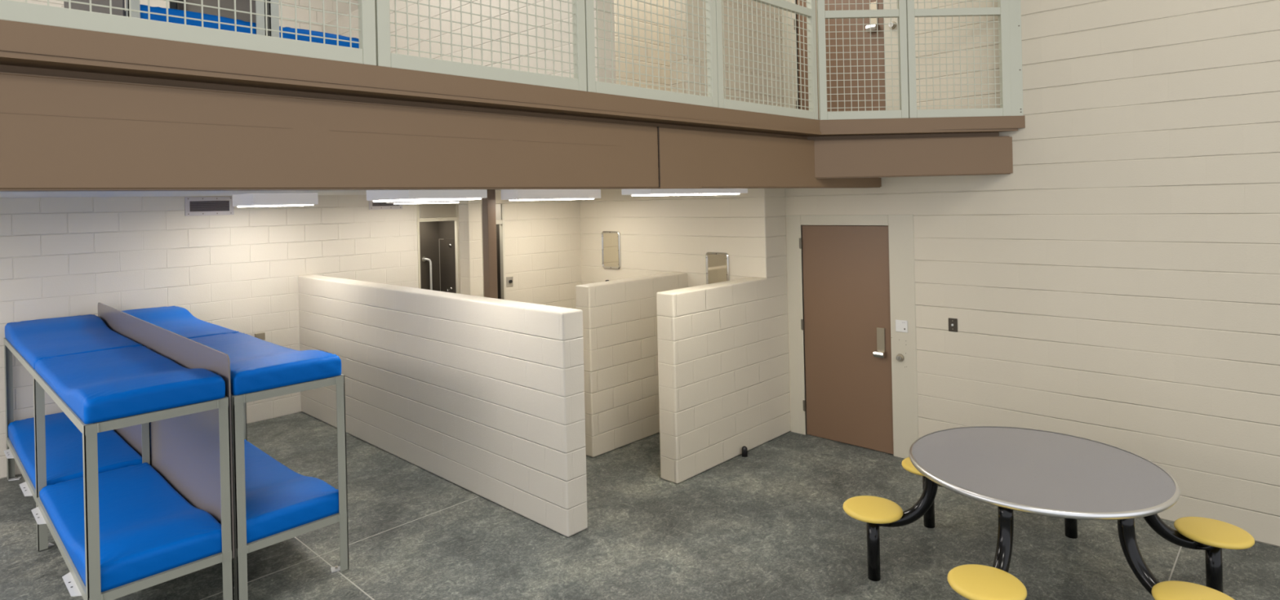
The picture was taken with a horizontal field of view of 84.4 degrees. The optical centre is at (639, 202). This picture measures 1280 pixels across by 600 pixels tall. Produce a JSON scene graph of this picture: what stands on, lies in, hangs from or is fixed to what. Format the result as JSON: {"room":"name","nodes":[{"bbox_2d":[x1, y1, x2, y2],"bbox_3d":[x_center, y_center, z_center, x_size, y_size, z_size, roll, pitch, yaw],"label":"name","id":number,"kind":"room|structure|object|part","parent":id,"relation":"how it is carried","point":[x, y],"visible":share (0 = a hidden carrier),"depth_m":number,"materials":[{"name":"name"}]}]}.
{"room":"prison interior","nodes":[
{"label":"prison interior","id":0,"kind":"room"},
{"bbox_2d":[0,0,461,479],"bbox_3d":[-5.916,-0.555,6.701,0.200,6.400,11.600,-1,0,43],"label":"wall","id":1,"kind":"structure","parent":0,"point":[60,257],"depth_m":7.65,"materials":[{"name":"beige brick"}]},
{"bbox_2d":[184,196,234,216],"bbox_3d":[-4.737,0.038,7.771,0.016,0.204,0.474,-1,0,43],"label":"air vent","id":2,"kind":"object","parent":1,"relation":"in","point":[194,206],"visible":0.91,"depth_m":7.76,"materials":[{"name":"grey metal"}]},
{"bbox_2d":[254,332,265,340],"bbox_3d":[-4.365,1.539,8.102,0.050,0.082,0.100,-1,0,43],"label":"outlet box","id":3,"kind":"object","parent":1,"relation":"attached to","point":[261,335],"visible":0.73,"depth_m":8.09,"materials":[{"name":"beige plastic"}]},
{"bbox_2d":[368,200,402,209],"bbox_3d":[-3.332,0.006,9.253,0.016,0.162,0.460,-1,0,43],"label":"air vent","id":4,"kind":"object","parent":1,"relation":"in","point":[372,205],"visible":0.48,"depth_m":9.22,"materials":[{"name":"grey metal"}]},
{"bbox_2d":[0,177,882,197],"bbox_3d":[-3.453,-0.327,4.195,6.813,0.450,11.346,-1,0,43],"label":"ceiling","id":5,"kind":"structure","parent":0,"point":[55,193],"depth_m":6.42,"materials":[{"name":"white paint"}]},
{"bbox_2d":[232,192,318,207],"bbox_3d":[-3.807,-0.028,7.366,0.620,0.132,0.630,-1,0,43],"label":"ceiling lamp","id":6,"kind":"object","parent":5,"relation":"attached to","point":[263,199],"visible":1,"depth_m":7.14,"materials":[{"name":"white"}]},
{"bbox_2d":[386,200,458,204],"bbox_3d":[-2.516,-0.058,8.829,0.300,0.132,1.250,-1,0,43],"label":"ceiling lamp","id":7,"kind":"object","parent":5,"relation":"attached to","point":[454,201],"visible":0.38,"depth_m":8.54,"materials":[{"name":"white plastic"}]},
{"bbox_2d":[366,189,487,201],"bbox_3d":[-1.552,-0.080,5.137,0.620,0.132,0.620,-1,0,43],"label":"ceiling lamp","id":8,"kind":"object","parent":5,"relation":"attached to","point":[449,194],"visible":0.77,"depth_m":4.92,"materials":[{"name":"white plastic"}]},
{"bbox_2d":[0,19,1025,191],"bbox_3d":[-1.731,-0.322,2.738,11.383,0.550,1.378,-1,0,-39],"label":"balcony edge","id":9,"kind":"object","parent":5,"relation":"attached to","point":[81,109],"visible":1,"depth_m":3.18,"materials":[{"name":"brown paint"}]},
{"bbox_2d":[0,0,376,65],"bbox_3d":[-1.684,-1.436,2.697,1.331,1.675,0.045,-1,0,-44],"label":"panel","id":10,"kind":"object","parent":9,"relation":"on","point":[12,11],"visible":0.84,"depth_m":2.70,"materials":[{"name":"beige paint"}]},
{"bbox_2d":[374,0,586,91],"bbox_3d":[-0.770,-1.457,3.596,1.218,1.675,0.045,-1,0,-44],"label":"panel","id":11,"kind":"object","parent":9,"relation":"on","point":[384,58],"visible":0.84,"depth_m":3.57,"materials":[{"name":"beige paint"}]},
{"bbox_2d":[584,0,718,107],"bbox_3d":[0.086,-1.477,4.437,1.166,1.675,0.045,-1,0,-44],"label":"panel","id":12,"kind":"object","parent":9,"relation":"on","point":[593,86],"visible":0.84,"depth_m":4.44,"materials":[{"name":"beige paint"}]},
{"bbox_3d":[0.267,-0.288,4.648,0.404,0.389,0.009,-1,0,-44],"label":"splice plate","id":13,"kind":"part","parent":9,"relation":"part of","materials":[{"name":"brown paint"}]},
{"bbox_2d":[715,0,817,119],"bbox_3d":[0.958,-1.497,5.294,1.272,1.675,0.045,-1,0,-44],"label":"panel","id":14,"kind":"object","parent":9,"relation":"on","point":[809,11],"visible":0.89,"depth_m":5.31,"materials":[{"name":"beige paint"}]},
{"bbox_3d":[0.958,-1.520,5.294,1.152,0.060,0.041,-1,0,-44],"label":"rail","id":15,"kind":"part","parent":14,"relation":"part of","materials":[{"name":"grey metal"}]},
{"bbox_2d":[816,0,908,119],"bbox_3d":[1.807,-1.517,5.760,0.726,1.675,0.046,-1,0,-1],"label":"panel","id":16,"kind":"object","parent":9,"relation":"on","point":[900,13],"visible":1,"depth_m":5.74,"materials":[{"name":"beige paint"}]},
{"bbox_3d":[1.807,-1.539,5.760,0.607,0.060,0.041,-1,0,-1],"label":"rail","id":17,"kind":"part","parent":16,"relation":"part of","materials":[{"name":"grey metal"}]},
{"bbox_2d":[906,0,1023,118],"bbox_3d":[2.644,-1.536,5.773,0.935,1.675,0.046,-1,0,-1],"label":"panel","id":18,"kind":"object","parent":9,"relation":"on","point":[1008,11],"visible":1,"depth_m":5.76,"materials":[{"name":"beige paint"}]},
{"bbox_3d":[2.589,-1.557,5.772,0.707,0.060,0.041,-1,0,-1],"label":"rail","id":19,"kind":"part","parent":18,"relation":"part of","materials":[{"name":"grey metal"}]},
{"bbox_2d":[501,189,600,200],"bbox_3d":[-0.939,-0.094,7.615,0.280,0.132,1.160,-1,0,43],"label":"ceiling lamp","id":20,"kind":"object","parent":5,"relation":"attached to","point":[506,194],"visible":0.77,"depth_m":7.40,"materials":[{"name":"white"}]},
{"bbox_2d":[621,188,747,195],"bbox_3d":[0.386,-0.125,5.641,0.300,0.132,1.220,-1,0,43],"label":"ceiling lamp","id":21,"kind":"object","parent":5,"relation":"attached to","point":[646,192],"visible":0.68,"depth_m":5.37,"materials":[{"name":"white"}]},
{"bbox_2d":[297,274,587,537],"bbox_3d":[-2.248,1.648,6.848,4.904,1.626,0.200,-1,0,43],"label":"wall","id":22,"kind":"structure","parent":0,"point":[485,396],"depth_m":5.99,"materials":[{"name":"beige brick"}]},
{"bbox_2d":[321,0,616,84],"bbox_3d":[-2.060,-1.412,7.078,4.963,1.636,0.200,-1,0,43],"label":"wall","id":23,"kind":"structure","parent":0,"point":[401,6],"depth_m":6.16,"materials":[{"name":"beige brick"}]},
{"bbox_2d":[458,190,582,308],"bbox_3d":[-1.236,1.137,8.552,0.190,2.600,2.020,-1,0,43],"label":"wall","id":24,"kind":"structure","parent":0,"point":[542,237],"depth_m":8.39,"materials":[{"name":"beige brick"}]},
{"bbox_2d":[506,276,513,287],"bbox_3d":[-1.494,0.910,8.127,0.028,0.115,0.092,-1,0,43],"label":"shower control","id":25,"kind":"object","parent":24,"relation":"attached to","point":[509,281],"visible":1,"depth_m":8.12,"materials":[{"name":"silver metal"}]},
{"bbox_2d":[575,271,688,457],"bbox_3d":[-0.024,1.596,7.288,0.200,1.626,1.490,-1,0,43],"label":"wall","id":26,"kind":"structure","parent":0,"point":[620,341],"depth_m":6.97,"materials":[{"name":"beige brick"}]},
{"bbox_2d":[0,411,1279,599],"bbox_3d":[-1.209,2.497,2.442,15.200,0.120,11.800,-1,0,43],"label":"floor","id":27,"kind":"structure","parent":0,"point":[771,522],"depth_m":4.99,"materials":[{"name":"concrete"}]},
{"bbox_2d":[4,302,234,599],"bbox_3d":[-4.149,1.731,5.341,4.043,1.548,0.746,-1,0,43],"label":"bunk bed","id":28,"kind":"object","parent":27,"relation":"on","point":[189,446],"visible":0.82,"depth_m":4.59,"materials":[{"name":"grey metal"}]},
{"bbox_3d":[-5.800,1.890,6.493,0.055,1.294,0.055,-1,0,43],"label":"leg","id":29,"kind":"part","parent":28,"relation":"part of","materials":[{"name":"grey metal"}]},
{"bbox_3d":[-5.750,2.539,6.476,0.096,0.006,0.063,-1,0,-28],"label":"foot plate","id":30,"kind":"part","parent":28,"relation":"part of","materials":[{"name":"silver metal"}]},
{"bbox_3d":[-4.337,1.856,5.104,0.055,1.294,0.055,-1,0,43],"label":"leg","id":31,"kind":"part","parent":28,"relation":"part of","materials":[{"name":"grey metal"}]},
{"bbox_2d":[4,314,142,369],"bbox_3d":[-4.876,1.149,6.033,2.044,0.138,0.674,-1,0,43],"label":"mattress","id":32,"kind":"object","parent":28,"relation":"on","point":[37,340],"visible":0.82,"depth_m":5.99,"materials":[{"name":"blue plastic"}]},
{"bbox_2d":[8,412,142,489],"bbox_3d":[-4.863,2.059,6.044,2.000,0.139,0.669,-1,0,43],"label":"mattress","id":33,"kind":"object","parent":28,"relation":"on","point":[64,440],"visible":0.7,"depth_m":5.87,"materials":[{"name":"blue plastic"}]},
{"bbox_3d":[-2.914,1.823,3.754,0.055,1.294,0.055,-1,0,43],"label":"leg","id":34,"kind":"part","parent":28,"relation":"part of","materials":[{"name":"grey metal"}]},
{"bbox_3d":[-4.154,1.229,5.353,4.037,0.051,0.690,-1,0,43],"label":"deck frame","id":35,"kind":"part","parent":28,"relation":"part of","materials":[{"name":"grey metal"}]},
{"bbox_3d":[-4.133,2.139,5.353,4.037,0.051,0.690,-1,0,43],"label":"deck frame","id":36,"kind":"part","parent":28,"relation":"part of","materials":[{"name":"grey metal"}]},
{"bbox_2d":[35,345,225,423],"bbox_3d":[-3.416,1.115,4.647,1.975,0.139,0.674,-1,0,43],"label":"mattress","id":37,"kind":"object","parent":28,"relation":"on","point":[98,386],"visible":1,"depth_m":4.17,"materials":[{"name":"blue plastic"}]},
{"bbox_2d":[39,462,222,592],"bbox_3d":[-3.385,2.024,4.642,1.944,0.140,0.669,-1,0,43],"label":"mattress","id":38,"kind":"object","parent":28,"relation":"on","point":[147,528],"visible":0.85,"depth_m":4.33,"materials":[{"name":"blue plastic"}]},
{"bbox_3d":[-3.902,1.846,5.564,0.055,1.294,0.055,-1,0,43],"label":"leg","id":39,"kind":"part","parent":28,"relation":"part of","materials":[{"name":"grey metal"}]},
{"bbox_3d":[-3.904,1.560,5.612,4.000,1.218,0.009,-1,0,43],"label":"divider panel","id":40,"kind":"part","parent":28,"relation":"part of","materials":[{"name":"grey metal"}]},
{"bbox_3d":[-2.478,1.813,4.213,0.055,1.294,0.055,-1,0,43],"label":"leg","id":41,"kind":"part","parent":28,"relation":"part of","materials":[{"name":"grey metal"}]},
{"bbox_2d":[231,373,349,599],"bbox_3d":[-3.654,1.842,5.861,4.043,1.302,0.675,-1,0,43],"label":"bunk bed","id":42,"kind":"object","parent":27,"relation":"on","point":[238,402],"visible":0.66,"depth_m":4.37,"materials":[{"name":"grey metal"}]},
{"bbox_2d":[121,306,239,338],"bbox_3d":[-4.390,1.137,6.547,2.043,0.140,0.659,-1,0,43],"label":"mattress","id":43,"kind":"object","parent":42,"relation":"on","point":[175,319],"visible":0.46,"depth_m":6.70,"materials":[{"name":"blue plastic"}]},
{"bbox_3d":[-2.425,1.812,4.269,0.055,1.294,0.055,-1,0,43],"label":"leg","id":44,"kind":"part","parent":42,"relation":"part of","materials":[{"name":"grey metal"}]},
{"bbox_3d":[-3.423,1.835,6.068,0.055,1.294,0.055,-1,0,43],"label":"leg","id":45,"kind":"part","parent":42,"relation":"part of","materials":[{"name":"grey metal"}]},
{"bbox_2d":[190,332,341,395],"bbox_3d":[-2.929,1.104,5.161,1.976,0.138,0.659,-1,0,43],"label":"mattress","id":46,"kind":"object","parent":42,"relation":"on","point":[256,364],"visible":0.62,"depth_m":4.61,"materials":[{"name":"blue plastic"}]},
{"bbox_3d":[-3.670,1.218,5.863,4.037,0.051,0.675,-1,0,43],"label":"deck frame","id":47,"kind":"part","parent":42,"relation":"part of","materials":[{"name":"grey metal"}]},
{"bbox_3d":[-3.649,2.128,5.863,4.037,0.051,0.675,-1,0,43],"label":"deck frame","id":48,"kind":"part","parent":42,"relation":"part of","materials":[{"name":"grey metal"}]},
{"bbox_2d":[244,439,338,543],"bbox_3d":[-2.902,2.013,5.152,1.945,0.140,0.654,-1,0,43],"label":"mattress","id":49,"kind":"object","parent":42,"relation":"on","point":[279,499],"visible":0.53,"depth_m":4.66,"materials":[{"name":"blue plastic"}]},
{"bbox_3d":[-2.021,2.453,4.734,0.096,0.006,0.063,-1,0,-28],"label":"foot plate","id":50,"kind":"part","parent":42,"relation":"part of","materials":[{"name":"silver metal"}]},
{"bbox_3d":[-2.000,1.802,4.717,0.055,1.294,0.055,-1,0,43],"label":"leg","id":51,"kind":"part","parent":42,"relation":"part of","materials":[{"name":"grey metal"}]},
{"bbox_2d":[416,203,460,293],"bbox_3d":[-2.970,1.242,9.985,0.532,2.470,0.638,-1,0,43],"label":"shower stall","id":52,"kind":"object","parent":27,"relation":"on","point":[437,224],"visible":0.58,"depth_m":10.18,"materials":[{"name":"metal"}]},
{"bbox_3d":[-2.819,0.106,9.817,0.012,0.205,0.578,-1,0,43],"label":"header panel","id":53,"kind":"part","parent":52,"relation":"part of","materials":[{"name":"silver metal"}]},
{"bbox_3d":[-2.775,1.320,10.220,0.432,1.605,0.008,-1,0,43],"label":"access panel","id":54,"kind":"part","parent":52,"relation":"part of","materials":[{"name":"metal"}]},
{"bbox_2d":[481,189,497,298],"bbox_3d":[-1.535,1.149,7.291,0.220,2.590,0.230,-1,0,43],"label":"steel column","id":55,"kind":"structure","parent":27,"relation":"on","point":[489,220],"depth_m":7.25,"materials":[{"name":"brown metal"}]},
{"bbox_2d":[481,204,506,299],"bbox_3d":[-1.794,1.235,8.134,0.452,2.430,0.294,-1,0,43],"label":"shower stall","id":56,"kind":"object","parent":27,"relation":"on","point":[500,209],"visible":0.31,"depth_m":8.08,"materials":[{"name":"metal"}]},
{"bbox_3d":[-1.672,0.107,7.994,0.012,0.180,0.234,-1,0,43],"label":"header panel","id":57,"kind":"part","parent":56,"relation":"part of","materials":[{"name":"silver metal"}]},
{"bbox_2d":[200,496,1182,599],"bbox_3d":[-0.426,2.420,1.135,12.030,0.005,9.924,-1,0,15],"label":"joint","id":58,"kind":"object","parent":27,"relation":"in","point":[1180,549],"depth_m":4.78,"materials":[{"name":"grey"}]},
{"bbox_2d":[742,445,747,457],"bbox_3d":[0.984,2.339,6.640,0.054,0.093,0.054,-1,0,43],"label":"door stop","id":59,"kind":"object","parent":27,"relation":"on","point":[744,451],"visible":1,"depth_m":6.62,"materials":[{"name":"black rubber"}]},
{"bbox_2d":[843,426,1254,599],"bbox_3d":[2.385,1.961,4.260,1.998,0.784,2.232,-1,0,43],"label":"dining table","id":60,"kind":"object","parent":27,"relation":"on","point":[1070,477],"visible":1,"depth_m":4.04,"materials":[{"name":"silver metal"}]},
{"bbox_3d":[1.471,1.937,4.462,0.362,0.036,0.362,-1,0,43],"label":"seat","id":61,"kind":"part","parent":60,"relation":"part of","materials":[{"name":"yellow plastic"}]},
{"bbox_3d":[1.476,2.164,4.462,0.077,0.421,0.077,-1,0,43],"label":"leg","id":62,"kind":"part","parent":60,"relation":"part of","materials":[{"name":"black metal"}]},
{"bbox_3d":[1.660,1.833,4.420,0.393,0.406,0.076,-1,0,12],"label":"seat arm","id":63,"kind":"part","parent":60,"relation":"part of","materials":[{"name":"black metal"}]},
{"bbox_3d":[2.103,1.923,5.151,0.362,0.036,0.362,-1,0,43],"label":"seat","id":64,"kind":"part","parent":60,"relation":"part of","materials":[{"name":"yellow plastic"}]},
{"bbox_3d":[2.108,2.149,5.151,0.077,0.421,0.077,-1,0,43],"label":"leg","id":65,"kind":"part","parent":60,"relation":"part of","materials":[{"name":"black metal"}]},
{"bbox_3d":[1.752,1.931,3.570,0.362,0.036,0.362,-1,0,43],"label":"seat","id":66,"kind":"part","parent":60,"relation":"part of","materials":[{"name":"yellow plastic"}]},
{"bbox_3d":[1.883,1.828,3.715,0.082,0.406,0.393,-1,0,43],"label":"seat arm","id":67,"kind":"part","parent":60,"relation":"part of","materials":[{"name":"black metal"}]},
{"bbox_3d":[3.020,2.128,4.949,0.077,0.421,0.077,-1,0,43],"label":"leg","id":68,"kind":"part","parent":60,"relation":"part of","materials":[{"name":"black metal"}]},
{"bbox_3d":[2.604,1.811,3.555,0.076,0.406,0.393,-1,0,-18],"label":"seat arm","id":69,"kind":"part","parent":60,"relation":"part of","materials":[{"name":"black metal"}]},
{"bbox_3d":[3.103,1.799,4.100,0.393,0.406,0.076,-1,0,12],"label":"seat arm","id":70,"kind":"part","parent":60,"relation":"part of","materials":[{"name":"black metal"}]},
{"bbox_3d":[2.665,1.910,3.368,0.362,0.036,0.362,-1,0,43],"label":"seat","id":71,"kind":"part","parent":60,"relation":"part of","materials":[{"name":"yellow plastic"}]},
{"bbox_3d":[3.302,2.122,4.058,0.077,0.421,0.077,-1,0,43],"label":"leg","id":72,"kind":"part","parent":60,"relation":"part of","materials":[{"name":"black metal"}]},
{"bbox_3d":[3.296,1.895,4.058,0.362,0.036,0.362,-1,0,43],"label":"seat","id":73,"kind":"part","parent":60,"relation":"part of","materials":[{"name":"yellow plastic"}]},
{"bbox_2d":[613,0,671,91],"bbox_3d":[0.053,-1.461,7.444,0.200,1.636,1.060,-1,0,43],"label":"wall","id":74,"kind":"structure","parent":0,"point":[628,2],"depth_m":7.28,"materials":[{"name":"beige brick"}]},
{"bbox_2d":[579,3,791,440],"bbox_3d":[0.354,-0.750,8.142,2.784,6.300,0.406,-1,0,43],"label":"wall","id":75,"kind":"structure","parent":0,"point":[660,234],"depth_m":7.46,"materials":[{"name":"beige brick"}]},
{"bbox_2d":[601,231,621,269],"bbox_3d":[-0.352,0.574,8.544,0.310,0.453,0.026,-1,0,43],"label":"mirror","id":76,"kind":"object","parent":75,"relation":"attached to","point":[611,240],"visible":1,"depth_m":8.53,"materials":[{"name":"silver metal"}]},
{"bbox_2d":[705,252,729,284],"bbox_3d":[0.816,0.751,7.440,0.298,0.453,0.026,-1,0,43],"label":"mirror","id":77,"kind":"object","parent":75,"relation":"attached to","point":[717,267],"visible":0.59,"depth_m":7.44,"materials":[{"name":"silver metal"}]},
{"bbox_2d":[656,277,770,484],"bbox_3d":[0.727,1.579,6.601,0.200,1.626,1.452,-1,0,43],"label":"wall","id":78,"kind":"structure","parent":0,"point":[713,338],"depth_m":6.37,"materials":[{"name":"beige brick"}]},
{"bbox_2d":[668,0,763,103],"bbox_3d":[0.743,-1.477,6.692,0.200,1.636,1.200,-1,0,43],"label":"wall","id":79,"kind":"structure","parent":0,"point":[689,2],"depth_m":6.61,"materials":[{"name":"beige brick"}]},
{"bbox_2d":[781,0,1279,546],"bbox_3d":[2.930,-0.760,6.158,14.200,6.400,0.300,-1,0,43],"label":"wall","id":80,"kind":"structure","parent":0,"point":[1119,287],"depth_m":5.32,"materials":[{"name":"beige brick"}]},
{"bbox_2d":[781,0,899,119],"bbox_3d":[1.950,-1.819,6.853,1.327,2.243,0.118,-1,0,43],"label":"door","id":81,"kind":"structure","parent":80,"relation":"in","point":[886,6],"depth_m":6.80,"materials":[{"name":"brown paint"}]},
{"bbox_3d":[2.170,-1.636,6.609,0.100,0.068,0.061,-1,0,43],"label":"handle","id":82,"kind":"part","parent":81,"relation":"part of","materials":[{"name":"silver metal"}]},
{"bbox_3d":[2.195,-1.770,6.633,0.077,0.223,0.018,-1,0,43],"label":"handle plate","id":83,"kind":"part","parent":81,"relation":"part of","materials":[{"name":"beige metal"}]},
{"bbox_2d":[786,214,918,458],"bbox_3d":[2.021,1.240,6.853,1.327,2.243,0.118,-1,0,43],"label":"door","id":84,"kind":"structure","parent":80,"relation":"in","point":[860,384],"depth_m":6.83,"materials":[{"name":"brown paint"}]},
{"bbox_3d":[2.241,1.423,6.609,0.100,0.068,0.061,-1,0,43],"label":"handle","id":85,"kind":"part","parent":84,"relation":"part of","materials":[{"name":"silver metal"}]},
{"bbox_3d":[2.266,1.289,6.633,0.077,0.223,0.018,-1,0,43],"label":"handle plate","id":86,"kind":"part","parent":84,"relation":"part of","materials":[{"name":"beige metal"}]},
{"bbox_2d":[895,319,907,332],"bbox_3d":[2.401,1.133,6.478,0.112,0.109,0.012,-1,0,43],"label":"plate","id":87,"kind":"object","parent":84,"relation":"attached to","point":[901,326],"visible":1,"depth_m":6.47,"materials":[{"name":"white plastic"}]},
{"bbox_2d":[948,318,957,332],"bbox_3d":[2.731,1.070,6.164,0.076,0.116,0.024,-1,0,43],"label":"light switch","id":88,"kind":"object","parent":80,"relation":"attached to","point":[953,322],"visible":1,"depth_m":6.17,"materials":[{"name":"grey metal"}]},
{"bbox_3d":[-3.375,-0.565,4.116,7.043,0.018,11.346,-1,0,43],"label":"floor","id":89,"kind":"structure","parent":0,"visible":0},
{"bbox_2d":[63,0,267,35],"bbox_3d":[-3.331,-1.400,4.854,2.079,1.650,0.737,-1,0,43],"label":"bunk bed","id":90,"kind":"object","parent":89,"relation":"on","point":[257,6],"visible":0.02,"depth_m":4.65,"materials":[{"name":"silver metal"}]},
{"bbox_3d":[-3.579,-1.394,4.588,1.940,1.450,0.009,-1,0,43],"label":"panel","id":91,"kind":"part","parent":90,"relation":"part of","materials":[{"name":"grey metal"}]},
{"bbox_3d":[-2.828,-1.415,3.924,0.055,1.644,0.055,-1,0,43],"label":"leg","id":92,"kind":"part","parent":90,"relation":"part of","materials":[{"name":"silver metal"}]},
{"bbox_3d":[-3.802,-1.392,5.748,0.055,1.644,0.055,-1,0,43],"label":"leg","id":93,"kind":"part","parent":90,"relation":"part of","materials":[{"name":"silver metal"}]},
{"bbox_2d":[124,4,256,34],"bbox_3d":[-3.289,-1.040,4.819,1.945,0.142,0.689,-1,0,43],"label":"mattress","id":94,"kind":"object","parent":90,"relation":"on","point":[143,7],"visible":0.06,"depth_m":4.13,"materials":[{"name":"blue plastic"}]},
{"bbox_3d":[-3.066,-1.521,5.102,1.980,1.220,0.009,-1,0,43],"label":"divider panel","id":95,"kind":"part","parent":90,"relation":"part of","materials":[{"name":"grey metal"}]},
{"bbox_3d":[-2.378,-1.425,4.397,0.055,1.644,0.055,-1,0,43],"label":"leg","id":96,"kind":"part","parent":90,"relation":"part of","materials":[{"name":"silver metal"}]},
{"bbox_2d":[266,0,279,37],"bbox_3d":[-2.841,-1.411,5.370,2.079,1.650,0.674,-1,0,43],"label":"bunk bed","id":97,"kind":"object","parent":89,"relation":"on","point":[273,9],"visible":0.02,"depth_m":4.43,"materials":[{"name":"silver metal"}]},
{"bbox_2d":[279,26,359,48],"bbox_3d":[-2.797,-1.049,5.337,1.945,0.137,0.653,-1,0,43],"label":"mattress","id":98,"kind":"object","parent":97,"relation":"on","point":[290,36],"visible":0.03,"depth_m":4.65,"materials":[{"name":"blue plastic"}]}
]}

